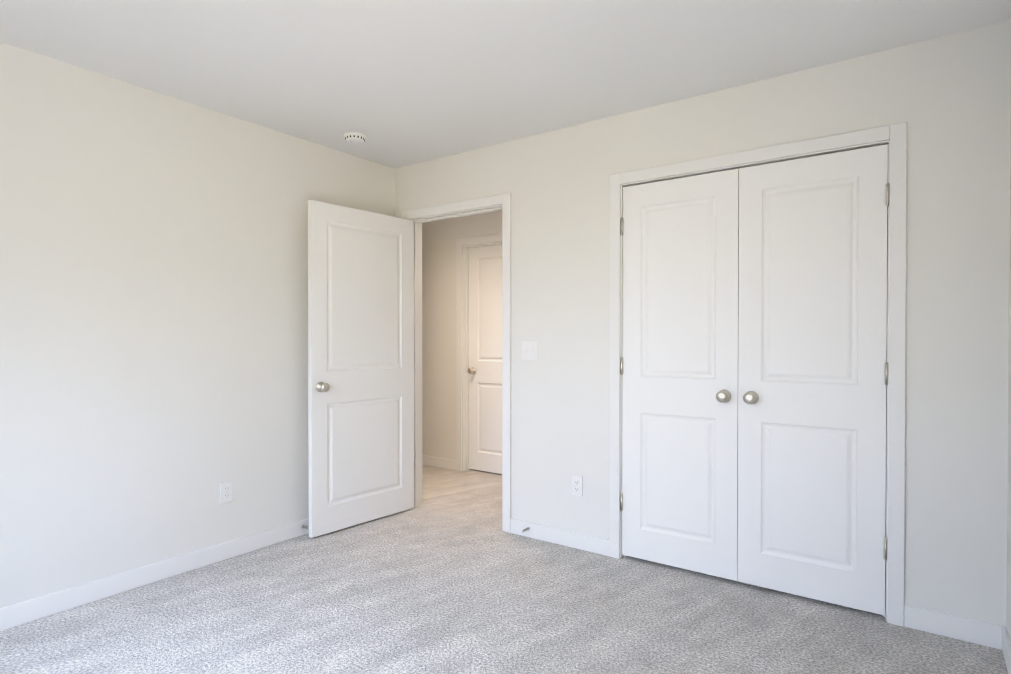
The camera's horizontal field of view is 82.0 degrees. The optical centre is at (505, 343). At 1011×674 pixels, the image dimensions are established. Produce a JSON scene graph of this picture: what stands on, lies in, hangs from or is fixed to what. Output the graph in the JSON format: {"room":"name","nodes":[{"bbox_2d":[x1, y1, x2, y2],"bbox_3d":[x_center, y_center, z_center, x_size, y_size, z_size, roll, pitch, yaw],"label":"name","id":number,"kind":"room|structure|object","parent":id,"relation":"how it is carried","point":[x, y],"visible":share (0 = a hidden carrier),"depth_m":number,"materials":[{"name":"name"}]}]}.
{"room":"empty bedroom","nodes":[
{"label":"empty bedroom","id":0,"kind":"room"},
{"bbox_2d":[0,42,394,607],"bbox_3d":[-1.920,-0.033,2.753,0.115,2.440,3.920,0,1,36],"label":"wall","id":1,"kind":"structure","parent":0,"point":[153,320],"depth_m":2.85,"materials":[{"name":"paint"}]},
{"bbox_2d":[0,518,308,630],"bbox_3d":[-1.861,1.141,2.722,0.030,0.092,3.690,0,1,36],"label":"baseboard","id":2,"kind":"structure","parent":1,"relation":"attached to","point":[27,611],"depth_m":2.83,"materials":[{"name":"paint"}]},
{"bbox_2d":[220,480,232,503],"bbox_3d":[-1.533,0.815,3.195,0.010,0.115,0.070,0,1,36],"label":"electrical outlet","id":3,"kind":"object","parent":1,"relation":"attached to","point":[226,491],"visible":1,"depth_m":3.19,"materials":[{"name":"white plastic"}]},
{"bbox_2d":[422,210,501,459],"bbox_3d":[-0.302,-0.056,5.300,3.180,2.440,0.115,0,1,36],"label":"wall","id":4,"kind":"structure","parent":0,"point":[440,238],"depth_m":5.41,"materials":[{"name":"paint"}]},
{"bbox_2d":[422,455,455,469],"bbox_3d":[-0.991,1.114,5.726,1.345,0.092,0.013,0,1,36],"label":"baseboard","id":5,"kind":"structure","parent":4,"relation":"attached to","point":[450,464],"depth_m":5.44,"materials":[{"name":"paint"}]},
{"bbox_2d":[456,234,501,470],"bbox_3d":[-0.049,0.108,5.110,0.895,2.115,0.131,0,1,36],"label":"door frame","id":6,"kind":"structure","parent":4,"relation":"attached to","point":[465,357],"depth_m":5.30,"materials":[{"name":"paint"}]},
{"bbox_2d":[468,245,501,473],"bbox_3d":[-0.035,0.138,5.122,0.768,2.030,0.112,0,1,36],"label":"hall door","id":7,"kind":"structure","parent":4,"relation":"in","point":[485,358],"depth_m":5.24,"materials":[{"name":"paint"}]},
{"bbox_2d":[0,465,1007,673],"bbox_3d":[-0.560,1.234,3.110,5.295,0.100,6.065,0,1,36],"label":"floor","id":8,"kind":"structure","parent":0,"point":[448,576],"depth_m":2.51,"materials":[{"name":"carpet"}]},
{"bbox_2d":[0,0,1010,168],"bbox_3d":[-0.560,-1.306,3.087,5.295,0.100,6.065,0,1,36],"label":"ceiling","id":9,"kind":"structure","parent":0,"point":[400,83],"depth_m":2.49,"materials":[{"name":"paint"}]},
{"bbox_2d":[344,132,365,143],"bbox_3d":[-0.911,-1.238,3.520,0.132,0.044,0.132,0,1,36],"label":"smoke detector","id":10,"kind":"object","parent":9,"relation":"attached to","point":[354,137],"visible":1,"depth_m":3.48,"materials":[{"name":"white plastic"}]},
{"bbox_2d":[395,20,1010,625],"bbox_3d":[0.609,-0.038,3.283,3.380,2.440,0.115,0,1,36],"label":"wall","id":11,"kind":"structure","parent":0,"point":[947,98],"depth_m":2.50,"materials":[{"name":"paint"}]},
{"bbox_2d":[308,200,413,537],"bbox_3d":[-0.917,0.150,3.815,0.162,2.030,0.818,0,1,40],"label":"entry door","id":12,"kind":"structure","parent":11,"relation":"in","point":[361,361],"depth_m":3.75,"materials":[{"name":"paint"}]},
{"bbox_2d":[402,193,510,532],"bbox_3d":[-0.314,0.118,3.945,0.945,2.115,0.147,0,1,36],"label":"door frame","id":13,"kind":"structure","parent":11,"relation":"attached to","point":[504,200],"depth_m":3.76,"materials":[{"name":"paint"}]},
{"bbox_2d":[522,342,537,360],"bbox_3d":[0.145,0.045,3.535,0.116,0.115,0.016,0,1,36],"label":"light switch","id":14,"kind":"object","parent":11,"relation":"attached to","point":[529,351],"visible":1,"depth_m":3.53,"materials":[{"name":"white plastic"}]},
{"bbox_2d":[510,518,608,555],"bbox_3d":[0.307,1.135,3.430,0.674,0.092,0.013,0,1,36],"label":"baseboard","id":15,"kind":"structure","parent":11,"relation":"attached to","point":[585,542],"depth_m":3.41,"materials":[{"name":"paint"}]},
{"bbox_2d":[572,475,582,495],"bbox_3d":[0.412,0.820,3.354,0.070,0.115,0.010,0,1,36],"label":"electrical outlet","id":16,"kind":"object","parent":11,"relation":"attached to","point":[577,485],"visible":1,"depth_m":3.35,"materials":[{"name":"white plastic"}]},
{"bbox_2d":[620,169,738,580],"bbox_3d":[0.877,0.154,3.009,0.614,2.018,0.098,0,1,36],"label":"closet door","id":17,"kind":"structure","parent":11,"relation":"in","point":[679,374],"depth_m":3.00,"materials":[{"name":"paint"}]},
{"bbox_2d":[609,122,906,626],"bbox_3d":[1.167,0.151,2.884,1.258,2.069,0.115,0,1,36],"label":"door frame","id":18,"kind":"structure","parent":11,"relation":"attached to","point":[767,162],"depth_m":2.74,"materials":[{"name":"paint"}]},
{"bbox_2d":[738,144,889,614],"bbox_3d":[1.379,0.157,2.650,0.614,2.018,0.098,0,1,36],"label":"closet door","id":19,"kind":"structure","parent":11,"relation":"in","point":[812,349],"depth_m":2.65,"materials":[{"name":"paint"}]},
{"bbox_2d":[904,604,995,647],"bbox_3d":[1.804,1.145,2.358,0.308,0.092,0.013,0,1,36],"label":"baseboard","id":20,"kind":"structure","parent":11,"relation":"attached to","point":[935,622],"depth_m":2.35,"materials":[{"name":"paint"}]},
{"bbox_2d":[1006,105,1010,640],"bbox_3d":[1.139,-0.017,1.021,0.115,2.440,4.665,0,1,36],"label":"wall","id":21,"kind":"structure","parent":0,"point":[1008,617],"depth_m":2.22,"materials":[{"name":"paint"}]},
{"bbox_2d":[996,624,1010,673],"bbox_3d":[0.868,1.159,0.767,0.016,0.092,3.690,0,1,36],"label":"baseboard","id":22,"kind":"structure","parent":21,"relation":"attached to","point":[996,636],"depth_m":2.20,"materials":[{"name":"paint"}]}
]}

